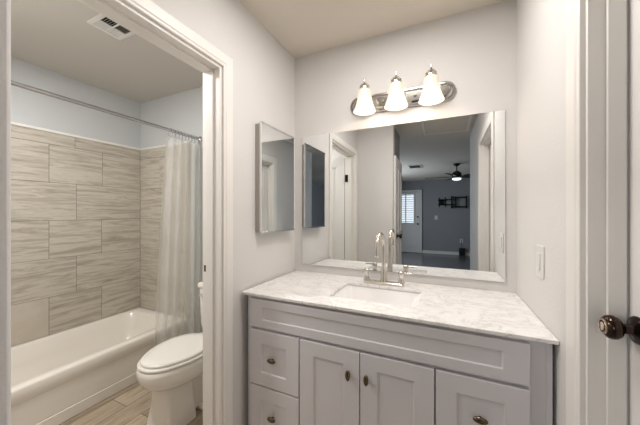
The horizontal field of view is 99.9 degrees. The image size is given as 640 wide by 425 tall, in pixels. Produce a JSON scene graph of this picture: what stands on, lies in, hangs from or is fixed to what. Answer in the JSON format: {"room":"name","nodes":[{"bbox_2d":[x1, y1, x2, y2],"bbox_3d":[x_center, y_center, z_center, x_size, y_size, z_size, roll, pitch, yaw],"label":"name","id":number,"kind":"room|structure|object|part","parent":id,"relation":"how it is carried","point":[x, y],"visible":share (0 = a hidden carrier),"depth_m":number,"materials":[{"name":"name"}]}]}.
{"room":"bathroom","nodes":[
{"label":"bathroom","id":0,"kind":"room"},
{"bbox_2d":[0,0,10,424],"bbox_3d":[-1.505,0.086,0.810,2.307,2.440,0.115,0,0,25],"label":"wall","id":1,"kind":"structure","parent":0,"point":[5,5],"depth_m":0.37,"materials":[{"name":"white paint"}]},
{"bbox_2d":[11,57,140,148],"bbox_3d":[-2.261,0.086,2.043,0.100,2.440,1.692,0,0,25],"label":"wall","id":2,"kind":"structure","parent":0,"point":[28,107],"depth_m":2.26,"materials":[{"name":"grey paint"}]},
{"bbox_2d":[11,124,139,346],"bbox_3d":[-2.190,0.168,2.066,0.010,1.613,1.592,0,0,25],"label":"tiled wall","id":3,"kind":"structure","parent":2,"relation":"attached to","point":[75,202],"depth_m":2.25,"materials":[{"name":"beige tile"}]},
{"bbox_2d":[11,122,189,150],"bbox_3d":[-1.863,-0.649,1.915,0.732,0.021,1.592,0,0,25],"label":"trim","id":4,"kind":"structure","parent":3,"relation":"attached to","point":[12,123],"depth_m":2.40,"materials":[{"name":"white paint"}]},
{"bbox_2d":[59,381,202,424],"bbox_3d":[-0.665,1.346,1.378,3.556,0.080,1.765,0,0,25],"label":"floor","id":5,"kind":"structure","parent":0,"point":[130,405],"depth_m":1.76,"materials":[{"name":"beige tile"}]},
{"bbox_2d":[11,307,188,424],"bbox_3d":[-1.863,1.140,1.931,0.715,0.332,1.558,0,0,25],"label":"bathtub","id":6,"kind":"object","parent":5,"relation":"on","point":[57,377],"visible":0.75,"depth_m":1.97,"materials":[{"name":"white ceramic"}]},
{"bbox_2d":[136,281,202,424],"bbox_3d":[-0.843,0.928,1.854,0.444,0.755,0.767,0,0,25],"label":"toilet","id":7,"kind":"object","parent":5,"relation":"on","point":[172,370],"visible":0.63,"depth_m":1.61,"materials":[{"name":"white ceramic"}]},
{"bbox_3d":[-0.882,0.973,1.770,0.368,0.143,0.583,0,0,25],"label":"bowl","id":8,"kind":"part","parent":7,"relation":"part of","materials":[{"name":"white ceramic"}]},
{"bbox_3d":[-0.906,0.889,1.718,0.362,0.015,0.463,0,0,25],"label":"seat","id":9,"kind":"part","parent":7,"relation":"part of","materials":[{"name":"white plastic"}]},
{"bbox_3d":[-0.905,0.868,1.720,0.336,0.020,0.439,0,0,25],"label":"lid","id":10,"kind":"part","parent":7,"relation":"part of","materials":[{"name":"white ceramic"}]},
{"bbox_3d":[-0.727,0.570,2.107,0.444,0.038,0.209,0,0,25],"label":"tank lid","id":11,"kind":"part","parent":7,"relation":"part of","materials":[{"name":"white ceramic"}]},
{"bbox_3d":[-0.725,0.751,2.110,0.424,0.320,0.195,0,0,25],"label":"tank","id":12,"kind":"part","parent":7,"relation":"part of","materials":[{"name":"white ceramic"}]},
{"bbox_2d":[248,295,552,424],"bbox_3d":[0.306,0.873,1.414,1.298,0.867,0.591,0,0,25],"label":"vanity cabinet","id":13,"kind":"object","parent":5,"relation":"on","point":[308,364],"visible":0.91,"depth_m":1.14,"materials":[{"name":"white paint"}]},
{"bbox_3d":[-0.246,1.049,1.363,0.049,0.025,0.024,0,0,25],"label":"knob","id":14,"kind":"part","parent":13,"relation":"part of","materials":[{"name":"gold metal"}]},
{"bbox_3d":[-0.246,0.753,1.363,0.049,0.025,0.024,0,0,25],"label":"knob","id":15,"kind":"part","parent":13,"relation":"part of","materials":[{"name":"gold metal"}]},
{"bbox_3d":[-0.234,1.047,1.374,0.292,0.282,0.018,0,0,25],"label":"drawer","id":16,"kind":"part","parent":13,"relation":"part of","materials":[{"name":"white paint"}]},
{"bbox_3d":[-0.234,0.756,1.374,0.292,0.284,0.018,0,0,25],"label":"drawer","id":17,"kind":"part","parent":13,"relation":"part of","materials":[{"name":"white paint"}]},
{"bbox_3d":[0.040,0.901,1.248,0.297,0.574,0.018,0,0,25],"label":"door","id":18,"kind":"part","parent":13,"relation":"part of","materials":[{"name":"white paint"}]},
{"bbox_3d":[0.123,0.718,1.186,0.022,0.049,0.024,0,0,25],"label":"knob","id":19,"kind":"part","parent":13,"relation":"part of","materials":[{"name":"gold metal"}]},
{"bbox_3d":[0.198,0.718,1.152,0.022,0.049,0.024,0,0,25],"label":"knob","id":20,"kind":"part","parent":13,"relation":"part of","materials":[{"name":"gold metal"}]},
{"bbox_3d":[0.315,0.901,1.122,0.297,0.574,0.018,0,0,25],"label":"door","id":21,"kind":"part","parent":13,"relation":"part of","materials":[{"name":"white paint"}]},
{"bbox_2d":[242,270,558,344],"bbox_3d":[0.307,0.431,1.429,1.330,0.014,0.585,0,0,25],"label":"countertop","id":22,"kind":"structure","parent":13,"relation":"on","point":[499,313],"depth_m":1.24,"materials":[{"name":"white stone"}]},
{"bbox_2d":[332,285,420,306],"bbox_3d":[0.298,0.503,1.418,0.468,0.130,0.334,0,0,25],"label":"sink","id":23,"kind":"object","parent":22,"relation":"in","point":[372,294],"visible":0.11,"depth_m":1.54,"materials":[{"name":"white ceramic"}]},
{"bbox_2d":[356,232,412,286],"bbox_3d":[0.378,0.267,1.587,0.252,0.314,0.246,0,0,-18],"label":"faucet","id":24,"kind":"object","parent":22,"relation":"on","point":[383,281],"visible":1,"depth_m":1.58,"materials":[{"name":"silver metal"}]},
{"bbox_3d":[0.265,0.374,1.647,0.086,0.071,0.040,0,0,25],"label":"handle","id":25,"kind":"part","parent":24,"relation":"part of","materials":[{"name":"silver metal"}]},
{"bbox_3d":[0.345,0.260,1.524,0.044,0.300,0.199,0,0,25],"label":"spout","id":26,"kind":"part","parent":24,"relation":"part of","materials":[{"name":"silver metal"}]},
{"bbox_3d":[0.377,0.416,1.595,0.232,0.016,0.054,0,0,25],"label":"plate","id":27,"kind":"part","parent":24,"relation":"part of","materials":[{"name":"silver metal"}]},
{"bbox_3d":[0.490,0.374,1.543,0.086,0.071,0.040,0,0,25],"label":"handle","id":28,"kind":"part","parent":24,"relation":"part of","materials":[{"name":"silver metal"}]},
{"bbox_3d":[0.584,0.756,0.981,0.049,0.025,0.024,0,0,25],"label":"knob","id":29,"kind":"part","parent":13,"relation":"part of","materials":[{"name":"gold metal"}]},
{"bbox_3d":[0.591,0.756,0.994,0.298,0.284,0.018,0,0,25],"label":"drawer","id":30,"kind":"part","parent":13,"relation":"part of","materials":[{"name":"white paint"}]},
{"bbox_2d":[151,0,294,424],"bbox_3d":[-0.564,0.086,1.296,0.115,2.440,1.557,0,0,25],"label":"wall","id":31,"kind":"structure","parent":0,"point":[263,69],"depth_m":1.50,"materials":[{"name":"white paint"}]},
{"bbox_2d":[78,0,232,424],"bbox_3d":[-0.689,0.261,1.004,0.132,2.090,0.886,0,0,25],"label":"door frame","id":32,"kind":"structure","parent":31,"relation":"attached to","point":[118,11],"depth_m":1.33,"materials":[{"name":"white paint"}]},
{"bbox_2d":[255,121,294,233],"bbox_3d":[-0.278,-0.202,1.719,0.049,0.648,0.374,0,0,25],"label":"medicine cabinet","id":33,"kind":"object","parent":31,"relation":"attached to","point":[274,148],"visible":1,"depth_m":1.65,"materials":[{"name":"silver metal"}]},
{"bbox_3d":[-0.266,-0.202,1.714,0.011,0.636,0.374,0,0,25],"label":"door","id":34,"kind":"part","parent":33,"relation":"part of","materials":[{"name":"white metal"}]},
{"bbox_2d":[11,0,504,102],"bbox_3d":[-1.154,-1.184,-1.959,5.462,0.100,8.235,0,0,25],"label":"ceiling","id":35,"kind":"structure","parent":0,"point":[56,36],"depth_m":1.72,"materials":[{"name":"grey paint"}]},
{"bbox_2d":[87,14,134,39],"bbox_3d":[-1.263,-1.129,1.639,0.177,0.011,0.185,0,0,25],"label":"ceiling vent","id":36,"kind":"object","parent":35,"relation":"in","point":[100,21],"visible":0.72,"depth_m":1.64,"materials":[{"name":"white metal"}]},
{"bbox_2d":[141,0,516,333],"bbox_3d":[-0.324,0.086,2.118,3.556,2.440,0.135,0,0,25],"label":"wall","id":37,"kind":"structure","parent":0,"point":[475,50],"depth_m":1.68,"materials":[{"name":"white paint"}]},
{"bbox_2d":[11,80,202,142],"bbox_3d":[-1.412,-0.660,1.707,0.056,0.056,1.592,0,0,25],"label":"curtain rod","id":38,"kind":"object","parent":37,"relation":"attached to","point":[14,83],"visible":1,"depth_m":1.68,"materials":[{"name":"grey metal"}]},
{"bbox_2d":[168,128,196,143],"bbox_3d":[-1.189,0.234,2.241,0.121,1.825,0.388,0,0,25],"label":"curtain rings","id":39,"kind":"object","parent":38,"relation":"hanging from","point":[170,128],"visible":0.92,"depth_m":2.25,"materials":[{"name":"silver metal"}]},
{"bbox_2d":[140,143,189,317],"bbox_3d":[-1.531,0.168,2.633,0.732,1.613,0.010,0,0,25],"label":"tiled wall","id":40,"kind":"structure","parent":37,"relation":"attached to","point":[164,171],"depth_m":2.62,"materials":[{"name":"grey stone"}]},
{"bbox_2d":[350,63,455,115],"bbox_3d":[0.452,-0.718,1.583,0.630,0.205,0.186,0,0,25],"label":"vanity light","id":41,"kind":"object","parent":37,"relation":"attached to","point":[432,91],"visible":1,"depth_m":1.56,"materials":[{"name":"white glass"}]},
{"bbox_3d":[0.271,-0.682,1.639,0.136,0.134,0.136,0,0,25],"label":"lamp shade","id":42,"kind":"part","parent":41,"relation":"part of","materials":[{"name":"beige glass"}]},
{"bbox_3d":[0.442,-0.682,1.560,0.136,0.134,0.136,0,0,25],"label":"lamp shade","id":43,"kind":"part","parent":41,"relation":"part of","materials":[{"name":"beige glass"}]},
{"bbox_3d":[0.486,-0.699,1.656,0.630,0.118,0.026,0,0,25],"label":"plate","id":44,"kind":"part","parent":41,"relation":"part of","materials":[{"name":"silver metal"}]},
{"bbox_3d":[0.613,-0.682,1.482,0.136,0.134,0.136,0,0,25],"label":"lamp shade","id":45,"kind":"part","parent":41,"relation":"part of","materials":[{"name":"beige glass"}]},
{"bbox_2d":[302,110,504,281],"bbox_3d":[0.429,-0.088,1.690,1.227,0.916,0.007,0,0,25],"label":"wall mirror","id":46,"kind":"object","parent":37,"relation":"attached to","point":[434,189],"visible":1,"depth_m":1.63,"materials":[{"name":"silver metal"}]},
{"bbox_2d":[517,0,585,424],"bbox_3d":[0.501,0.086,0.121,0.115,2.440,2.800,0,0,25],"label":"wall","id":47,"kind":"structure","parent":0,"point":[541,24],"depth_m":1.02,"materials":[{"name":"white paint"}]},
{"bbox_2d":[536,244,543,279],"bbox_3d":[0.866,0.193,1.062,0.010,0.127,0.086,0,0,25],"label":"light switch","id":48,"kind":"object","parent":47,"relation":"attached to","point":[539,249],"visible":1,"depth_m":1.05,"materials":[{"name":"white plastic"}]},
{"bbox_2d":[566,0,628,424],"bbox_3d":[0.598,0.252,0.352,0.132,2.108,0.942,0,0,25],"label":"door frame","id":49,"kind":"structure","parent":47,"relation":"attached to","point":[607,21],"depth_m":0.71,"materials":[{"name":"white paint"}]},
{"bbox_2d":[598,0,639,424],"bbox_3d":[0.609,0.294,0.345,0.102,2.000,0.756,0,0,25],"label":"door","id":50,"kind":"structure","parent":47,"relation":"in","point":[612,327],"depth_m":0.66,"materials":[{"name":"white paint"}]},
{"bbox_3d":[0.737,0.284,0.660,0.064,0.066,0.066,0,0,25],"label":"knob","id":51,"kind":"part","parent":50,"relation":"part of","materials":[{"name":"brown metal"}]}
]}

